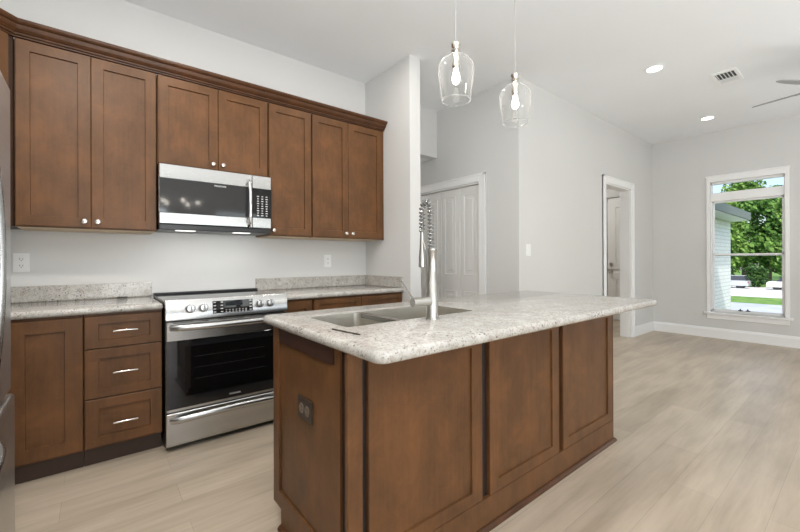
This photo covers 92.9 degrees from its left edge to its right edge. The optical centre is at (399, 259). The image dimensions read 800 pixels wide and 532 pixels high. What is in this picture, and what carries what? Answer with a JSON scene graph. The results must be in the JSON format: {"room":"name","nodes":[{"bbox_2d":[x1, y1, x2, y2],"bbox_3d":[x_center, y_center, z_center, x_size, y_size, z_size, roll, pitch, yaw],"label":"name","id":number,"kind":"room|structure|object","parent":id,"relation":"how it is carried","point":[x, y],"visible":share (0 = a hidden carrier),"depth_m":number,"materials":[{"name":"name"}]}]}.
{"room":"kitchen","nodes":[
{"label":"kitchen","id":0,"kind":"room"},
{"bbox_2d":[0,0,365,297],"bbox_3d":[-1.661,-0.344,3.094,3.481,3.060,0.120,0,0,-39],"label":"wall","id":1,"kind":"structure","parent":0,"point":[173,262],"depth_m":2.97,"materials":[{"name":"paint"}]},
{"bbox_2d":[0,30,21,229],"bbox_3d":[-2.453,-0.731,1.988,0.611,1.081,0.607,0,0,-39],"label":"upper cabinet","id":2,"kind":"object","parent":1,"relation":"attached to","point":[6,41],"visible":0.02,"depth_m":2.16,"materials":[{"name":"brown wood"}]},
{"bbox_2d":[13,253,29,271],"bbox_3d":[-2.404,0.020,2.413,0.078,0.122,0.009,0,0,-39],"label":"outlet","id":3,"kind":"object","parent":1,"relation":"attached to","point":[21,261],"visible":1,"depth_m":2.41,"materials":[{"name":"white plastic"}]},
{"bbox_2d":[17,257,24,261],"bbox_3d":[-2.403,-0.001,2.411,0.034,0.029,0.003,0,0,-39],"label":"receptacle","id":4,"kind":"object","parent":3,"relation":"attached to","point":[19,259],"depth_m":2.41,"materials":[{"name":"grey plastic"}]},
{"bbox_2d":[17,264,24,267],"bbox_3d":[-2.403,0.041,2.411,0.034,0.029,0.003,0,0,-39],"label":"receptacle","id":5,"kind":"object","parent":3,"relation":"attached to","point":[18,265],"depth_m":2.41,"materials":[{"name":"grey plastic"}]},
{"bbox_2d":[11,282,151,302],"bbox_3d":[-2.364,0.222,2.434,1.302,0.103,0.020,0,0,-39],"label":"backsplash","id":6,"kind":"structure","parent":1,"relation":"attached to","point":[20,294],"depth_m":2.57,"materials":[{"name":"white stone"}]},
{"bbox_2d":[14,37,156,234],"bbox_3d":[-2.022,-0.729,2.494,0.689,1.087,0.360,0,0,-39],"label":"upper cabinet","id":7,"kind":"object","parent":1,"relation":"attached to","point":[85,126],"visible":1,"depth_m":2.35,"materials":[{"name":"brown wood"}]},
{"bbox_2d":[156,74,266,176],"bbox_3d":[-1.456,-0.964,2.950,0.758,0.621,0.360,0,0,-39],"label":"upper cabinet","id":8,"kind":"object","parent":1,"relation":"attached to","point":[198,126],"visible":0.94,"depth_m":2.81,"materials":[{"name":"brown wood"}]},
{"bbox_2d":[156,163,270,235],"bbox_3d":[-1.423,-0.426,2.911,0.756,0.450,0.456,0,0,-39],"label":"microwave","id":9,"kind":"object","parent":8,"relation":"attached to","point":[193,200],"visible":1,"depth_m":2.75,"materials":[{"name":"silver metal"}]},
{"bbox_2d":[256,103,310,238],"bbox_3d":[-1.008,-0.732,3.308,0.377,1.087,0.360,0,0,-39],"label":"upper cabinet","id":10,"kind":"object","parent":1,"relation":"attached to","point":[288,129],"visible":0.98,"depth_m":3.20,"materials":[{"name":"brown wood"}]},
{"bbox_2d":[256,275,364,289],"bbox_3d":[-0.816,0.218,3.676,1.137,0.103,0.020,0,0,-39],"label":"backsplash","id":11,"kind":"structure","parent":1,"relation":"attached to","point":[321,281],"depth_m":3.62,"materials":[{"name":"white stone"}]},
{"bbox_2d":[324,255,330,266],"bbox_3d":[-0.717,0.015,3.767,0.078,0.122,0.009,0,0,-39],"label":"outlet","id":12,"kind":"object","parent":1,"relation":"attached to","point":[327,258],"visible":1,"depth_m":3.76,"materials":[{"name":"white plastic"}]},
{"bbox_2d":[301,114,383,241],"bbox_3d":[-0.556,-0.733,3.671,0.775,1.087,0.360,0,0,-39],"label":"upper cabinet","id":13,"kind":"object","parent":1,"relation":"attached to","point":[346,158],"depth_m":3.53,"materials":[{"name":"brown wood"}]},
{"bbox_2d":[0,8,387,131],"bbox_3d":[-1.207,-1.317,2.754,2.935,0.081,0.362,0,0,-39],"label":"crown molding","id":14,"kind":"structure","parent":13,"relation":"on","point":[14,26],"depth_m":2.60,"materials":[{"name":"brown wood"}]},
{"bbox_2d":[365,55,420,301],"bbox_3d":[-0.086,-0.349,3.811,0.128,3.060,0.733,0,0,-39],"label":"wall partition","id":15,"kind":"structure","parent":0,"point":[392,96],"depth_m":3.60,"materials":[{"name":"paint"}]},
{"bbox_2d":[365,275,403,287],"bbox_3d":[-0.172,0.215,3.798,0.020,0.103,0.637,0,0,-39],"label":"backsplash","id":16,"kind":"structure","parent":15,"relation":"attached to","point":[388,281],"depth_m":3.76,"materials":[{"name":"white stone"}]},
{"bbox_2d":[15,320,799,531],"bbox_3d":[2.194,1.230,2.675,9.000,0.120,10.150,0,0,-39],"label":"floor","id":17,"kind":"structure","parent":0,"point":[706,430],"depth_m":2.11,"materials":[{"name":"beige wood"}]},
{"bbox_2d":[0,71,14,531],"bbox_3d":[-1.366,0.287,0.778,0.776,1.790,0.913,0,0,-39],"label":"refrigerator","id":18,"kind":"object","parent":17,"relation":"on","point":[7,401],"visible":1,"depth_m":1.25,"materials":[{"name":"silver metal"}]},
{"bbox_2d":[7,315,83,484],"bbox_3d":[-2.087,0.750,2.267,0.314,0.874,0.621,0,0,-39],"label":"base cabinet","id":19,"kind":"object","parent":17,"relation":"on","point":[47,354],"visible":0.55,"depth_m":2.04,"materials":[{"name":"brown wood"}]},
{"bbox_2d":[84,309,161,466],"bbox_3d":[-1.804,0.749,2.471,0.375,0.874,0.657,0,0,-39],"label":"base cabinet","id":20,"kind":"object","parent":17,"relation":"on","point":[123,350],"visible":0.96,"depth_m":2.24,"materials":[{"name":"brown wood"}]},
{"bbox_2d":[11,296,162,319],"bbox_3d":[-2.169,0.292,2.190,1.300,0.038,0.641,0,0,-39],"label":"countertop","id":21,"kind":"structure","parent":20,"relation":"on","point":[29,310],"depth_m":2.22,"materials":[{"name":"white stone"}]},
{"bbox_2d":[153,288,286,447],"bbox_3d":[-1.317,0.715,2.784,0.761,0.938,0.738,0,0,-39],"label":"range","id":22,"kind":"object","parent":17,"relation":"on","point":[217,345],"visible":0.96,"depth_m":2.48,"materials":[{"name":"silver metal"}]},
{"bbox_2d":[153,290,273,302],"bbox_3d":[-1.355,0.269,2.830,0.759,0.018,0.620,0,0,-39],"label":"cooktop","id":23,"kind":"object","parent":22,"relation":"in","point":[160,297],"depth_m":2.83,"materials":[{"name":"black glass"}]},
{"bbox_2d":[285,298,311,312],"bbox_3d":[-0.963,0.746,3.149,0.238,0.874,0.654,0,0,-39],"label":"base cabinet","id":24,"kind":"object","parent":17,"relation":"on","point":[299,305],"visible":0.06,"depth_m":2.93,"materials":[{"name":"brown wood"}]},
{"bbox_2d":[312,292,401,310],"bbox_3d":[-0.510,0.745,3.510,0.904,0.874,0.657,0,0,-39],"label":"base cabinet","id":25,"kind":"object","parent":17,"relation":"on","point":[382,298],"visible":0.02,"depth_m":3.25,"materials":[{"name":"brown wood"}]},
{"bbox_2d":[262,285,403,299],"bbox_3d":[-0.612,0.287,3.440,1.154,0.038,0.641,0,0,-39],"label":"countertop","id":26,"kind":"structure","parent":25,"relation":"on","point":[333,291],"depth_m":3.28,"materials":[{"name":"white stone"}]},
{"bbox_2d":[273,315,616,531],"bbox_3d":[0.407,0.740,2.094,2.019,0.874,0.677,0,0,-39],"label":"kitchen island","id":27,"kind":"object","parent":17,"relation":"on","point":[464,439],"visible":0.75,"depth_m":1.56,"materials":[{"name":"brown wood"}]},
{"bbox_2d":[298,394,312,424],"bbox_3d":[-0.373,0.586,1.486,0.009,0.088,0.130,0,0,-39],"label":"outlet","id":28,"kind":"object","parent":27,"relation":"attached to","point":[305,407],"visible":1,"depth_m":1.48,"materials":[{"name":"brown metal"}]},
{"bbox_2d":[299,403,303,412],"bbox_3d":[-0.390,0.587,1.504,0.003,0.040,0.040,0,0,-39],"label":"receptacle","id":29,"kind":"object","parent":28,"relation":"attached to","point":[301,405],"depth_m":1.50,"materials":[{"name":"brown"}]},
{"bbox_2d":[304,406,308,416],"bbox_3d":[-0.359,0.587,1.465,0.003,0.040,0.040,0,0,-39],"label":"receptacle","id":30,"kind":"object","parent":28,"relation":"attached to","point":[306,408],"depth_m":1.47,"materials":[{"name":"brown plastic"}]},
{"bbox_2d":[263,291,656,363],"bbox_3d":[0.502,0.281,2.138,2.220,0.038,0.979,0,0,-39],"label":"island countertop","id":31,"kind":"structure","parent":27,"relation":"on","point":[496,316],"depth_m":1.61,"materials":[{"name":"white stone"}]},
{"bbox_2d":[332,328,360,334],"bbox_3d":[-0.197,0.261,1.373,0.158,0.005,0.005,0,0,43],"label":"stick","id":32,"kind":"object","parent":31,"relation":"on","point":[332,328],"visible":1,"depth_m":1.37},
{"bbox_2d":[312,306,470,326],"bbox_3d":[-0.018,0.372,1.849,0.757,0.212,0.342,0,0,-39],"label":"sink","id":33,"kind":"object","parent":31,"relation":"in","point":[388,315],"visible":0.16,"depth_m":1.90,"materials":[{"name":"grey metal"}]},
{"bbox_2d":[401,198,438,319],"bbox_3d":[0.082,-0.005,1.660,0.181,0.537,0.097,0,0,-39],"label":"faucet","id":34,"kind":"object","parent":31,"relation":"on","point":[431,299],"visible":1,"depth_m":1.67,"materials":[{"name":"silver metal"}]},
{"bbox_2d":[420,106,436,159],"bbox_3d":[0.038,-1.584,4.566,1.016,0.590,0.120,0,0,-39],"label":"wall bulkhead","id":35,"kind":"structure","parent":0,"point":[428,118],"depth_m":4.75,"materials":[{"name":"paint"}]},
{"bbox_2d":[123,0,799,144],"bbox_3d":[2.182,-1.950,2.679,9.000,0.120,10.150,0,0,-39],"label":"ceiling","id":36,"kind":"structure","parent":0,"point":[594,56],"depth_m":3.34,"materials":[{"name":"paint"}]},
{"bbox_2d":[438,0,473,105],"bbox_3d":[0.291,-1.355,1.985,0.188,1.055,0.188,0,0,-39],"label":"pendant light","id":37,"kind":"object","parent":36,"relation":"hanging from","point":[455,45],"visible":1,"depth_m":1.97,"materials":[{"name":"clear glass"}]},
{"bbox_2d":[452,51,459,68],"bbox_3d":[0.292,-1.035,1.985,0.042,0.080,0.041,0,0,-39],"label":"socket","id":38,"kind":"object","parent":37,"relation":"attached to","point":[455,56],"depth_m":1.97,"materials":[{"name":"silver metal"}]},
{"bbox_2d":[499,0,530,127],"bbox_3d":[0.700,-1.356,2.313,0.188,1.055,0.188,0,0,-39],"label":"pendant light","id":39,"kind":"object","parent":36,"relation":"hanging from","point":[515,82],"visible":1,"depth_m":2.30,"materials":[{"name":"clear glass"}]},
{"bbox_2d":[512,81,518,94],"bbox_3d":[0.701,-1.036,2.313,0.042,0.080,0.041,0,0,-39],"label":"socket","id":40,"kind":"object","parent":39,"relation":"attached to","point":[515,86],"depth_m":2.30,"materials":[{"name":"silver metal"}]},
{"bbox_2d":[644,64,664,72],"bbox_3d":[2.519,-1.885,3.761,0.176,0.008,0.176,0,0,-39],"label":"recessed light","id":41,"kind":"object","parent":36,"relation":"in","point":[654,68],"visible":1,"depth_m":3.75,"materials":[{"name":"white paint"}]},
{"bbox_2d":[699,116,715,120],"bbox_3d":[4.118,-1.890,5.090,0.176,0.008,0.176,0,0,-39],"label":"recessed light","id":42,"kind":"object","parent":36,"relation":"in","point":[706,117],"visible":1,"depth_m":5.09,"materials":[{"name":"white paint"}]},
{"bbox_2d":[709,67,743,85],"bbox_3d":[3.378,-1.887,3.928,0.380,0.012,0.210,0,0,-39],"label":"ceiling vent","id":43,"kind":"object","parent":36,"relation":"in","point":[730,75],"visible":1,"depth_m":3.92,"materials":[{"name":"white metal"}]},
{"bbox_2d":[752,80,799,107],"bbox_3d":[3.871,-1.699,3.423,1.044,0.391,1.067,0,0,-39],"label":"ceiling fan","id":44,"kind":"object","parent":36,"relation":"hanging from","point":[796,82],"visible":1,"depth_m":3.38,"materials":[{"name":"white"}]},
{"bbox_2d":[420,77,525,293],"bbox_3d":[0.233,-0.349,5.235,0.120,3.060,3.312,0,0,-39],"label":"wall","id":45,"kind":"structure","parent":0,"point":[472,138],"depth_m":4.13,"materials":[{"name":"paint"}]},
{"bbox_2d":[420,185,478,298],"bbox_3d":[0.538,0.155,4.832,0.034,2.024,1.248,0,0,-39],"label":"door","id":46,"kind":"structure","parent":45,"relation":"in","point":[456,211],"depth_m":4.63,"materials":[{"name":"white paint"}]},
{"bbox_2d":[420,172,486,294],"bbox_3d":[0.536,0.105,4.830,0.142,2.148,1.480,0,0,-39],"label":"trim","id":47,"kind":"structure","parent":45,"relation":"attached to","point":[480,178],"depth_m":4.27,"materials":[{"name":"white paint"}]},
{"bbox_2d":[525,80,652,325],"bbox_3d":[2.753,-0.359,5.224,3.797,3.060,0.140,0,0,-39],"label":"wall","id":48,"kind":"structure","parent":0,"point":[569,149],"depth_m":4.63,"materials":[{"name":"paint"}]},
{"bbox_2d":[526,244,530,255],"bbox_3d":[1.356,-0.100,4.005,0.085,0.128,0.010,0,0,-39],"label":"light switch","id":49,"kind":"object","parent":48,"relation":"attached to","point":[528,246],"visible":1,"depth_m":4.00,"materials":[{"name":"white plastic"}]},
{"bbox_2d":[602,174,634,337],"bbox_3d":[3.085,0.015,5.471,1.035,2.310,0.169,0,0,-39],"label":"trim","id":50,"kind":"structure","parent":48,"relation":"attached to","point":[626,196],"depth_m":5.70,"materials":[{"name":"white paint"}]},
{"bbox_2d":[635,321,653,336],"bbox_3d":[3.851,1.093,5.998,0.805,0.150,0.018,0,0,-39],"label":"baseboard","id":51,"kind":"structure","parent":48,"relation":"attached to","point":[641,329],"depth_m":5.99,"materials":[{"name":"white paint"}]},
{"bbox_2d":[607,189,618,295],"bbox_3d":[3.935,-0.361,7.561,0.140,3.060,2.560,0,0,-39],"label":"wall","id":52,"kind":"structure","parent":0,"point":[610,193],"depth_m":7.33,"materials":[{"name":"paint"}]},
{"bbox_2d":[607,197,619,319],"bbox_3d":[4.289,-0.012,7.017,0.130,2.338,0.886,0,0,-39],"label":"door","id":53,"kind":"structure","parent":52,"relation":"in","point":[613,204],"depth_m":7.29,"materials":[{"name":"white paint"}]},
{"bbox_2d":[652,114,799,336],"bbox_3d":[6.253,-0.374,3.785,0.140,3.060,6.488,0,0,-39],"label":"wall","id":54,"kind":"structure","parent":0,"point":[680,167],"depth_m":5.78,"materials":[{"name":"paint"}]},
{"bbox_2d":[653,321,799,348],"bbox_3d":[6.194,1.081,3.737,0.018,0.150,6.477,0,0,-39],"label":"baseboard","id":55,"kind":"structure","parent":54,"relation":"attached to","point":[737,335],"depth_m":5.49,"materials":[{"name":"white paint"}]},
{"bbox_2d":[704,165,792,325],"bbox_3d":[4.911,-0.182,5.393,0.160,2.120,0.937,0,0,-39],"label":"window","id":56,"kind":"structure","parent":54,"relation":"attached to","point":[712,312],"depth_m":5.33,"materials":[{"name":"white paint"}]},
{"label":"outside","id":57,"kind":"structure","parent":0,"visible":0},
{"bbox_2d":[731,286,781,297],"bbox_3d":[24.402,2.571,36.755,44.600,2.300,80.000,0,0,-39],"label":"driveway","id":58,"kind":"structure","parent":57,"point":[767,292],"depth_m":24.45,"materials":[{"name":"concrete"}]},
{"bbox_2d":[731,265,736,274],"bbox_3d":[42.233,1.896,49.258,2.452,3.160,2.492,0,0,-39],"label":"bush","id":59,"kind":"object","parent":58,"relation":"on","point":[732,269],"visible":0.05,"depth_m":48.49,"materials":[{"name":"green plant"}]},
{"bbox_2d":[731,275,750,287],"bbox_3d":[39.936,2.692,46.629,1.710,1.560,4.450,0,0,-39],"label":"parked car","id":60,"kind":"object","parent":58,"relation":"on","point":[740,281],"visible":0.55,"depth_m":45.09,"materials":[{"name":"silver metal"}]},
{"bbox_2d":[742,263,769,286],"bbox_3d":[44.002,1.916,46.896,2.480,3.063,2.584,0,0,-39],"label":"bush","id":61,"kind":"object","parent":58,"relation":"on","point":[755,272],"visible":0.93,"depth_m":46.46,"materials":[{"name":"green plant"}]},
{"bbox_2d":[766,277,781,289],"bbox_3d":[43.708,2.672,41.931,1.710,1.560,4.600,0,0,-39],"label":"parked car","id":62,"kind":"object","parent":58,"relation":"on","point":[777,285],"visible":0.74,"depth_m":42.60,"materials":[{"name":"white paint"}]},
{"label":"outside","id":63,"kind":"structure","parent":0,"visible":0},
{"bbox_2d":[731,271,781,286],"bbox_3d":[68.295,3.371,78.404,76.000,0.350,150.000,0,0,-39],"label":"lawn","id":64,"kind":"structure","parent":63,"point":[775,276],"depth_m":68.92,"materials":[{"name":"green plant"}]},
{"bbox_2d":[725,201,754,272],"bbox_3d":[45.349,-2.779,53.865,6.761,12.587,7.480,0,0,-39],"label":"tree","id":65,"kind":"object","parent":64,"relation":"on","point":[739,244],"visible":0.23,"depth_m":51.64,"materials":[{"name":"green plant"}]},
{"bbox_2d":[721,180,766,274],"bbox_3d":[58.819,-5.640,65.142,7.433,18.229,7.127,0,0,-39],"label":"tree","id":66,"kind":"object","parent":64,"relation":"on","point":[746,185],"visible":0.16,"depth_m":63.78,"materials":[{"name":"green plant"}]},
{"bbox_2d":[740,184,783,281],"bbox_3d":[54.933,-3.821,56.341,6.894,14.603,7.259,0,0,-39],"label":"tree","id":67,"kind":"object","parent":64,"relation":"on","point":[770,226],"visible":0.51,"depth_m":55.93,"materials":[{"name":"green plant"}]},
{"bbox_2d":[764,197,781,274],"bbox_3d":[50.286,-2.569,47.852,6.523,12.116,6.622,0,0,-39],"label":"tree","id":68,"kind":"object","parent":64,"relation":"on","point":[775,246],"visible":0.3,"depth_m":48.88,"materials":[{"name":"green plant"}]},
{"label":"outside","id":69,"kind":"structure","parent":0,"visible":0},
{"bbox_2d":[731,296,781,304],"bbox_3d":[9.009,1.561,17.988,2.900,0.200,50.000,0,0,-39],"label":"lawn strip","id":70,"kind":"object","parent":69,"point":[740,299],"depth_m":13.36,"materials":[{"name":"green plant"}]},
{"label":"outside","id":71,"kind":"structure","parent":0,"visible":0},
{"bbox_2d":[731,302,781,312],"bbox_3d":[6.670,1.568,16.110,3.100,0.200,50.000,0,0,-39],"label":"sidewalk","id":72,"kind":"structure","parent":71,"point":[734,305],"depth_m":11.44,"materials":[{"name":"grey concrete"}]},
{"bbox_3d":[2.962,1.579,13.133,6.410,0.200,50.000,0,0,-39],"label":"lawn","id":73,"kind":"structure","parent":0,"visible":0},
{"bbox_2d":[715,218,730,309],"bbox_3d":[4.448,0.334,8.913,3.450,2.270,4.450,0,0,-39],"label":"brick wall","id":74,"kind":"structure","parent":73,"relation":"on","point":[722,228],"depth_m":7.82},
{"bbox_2d":[715,203,750,221],"bbox_3d":[4.498,-0.888,8.878,3.490,0.168,4.975,0,0,-39],"label":"roof","id":75,"kind":"structure","parent":74,"relation":"on","point":[723,211],"depth_m":7.18,"materials":[{"name":"grey"}]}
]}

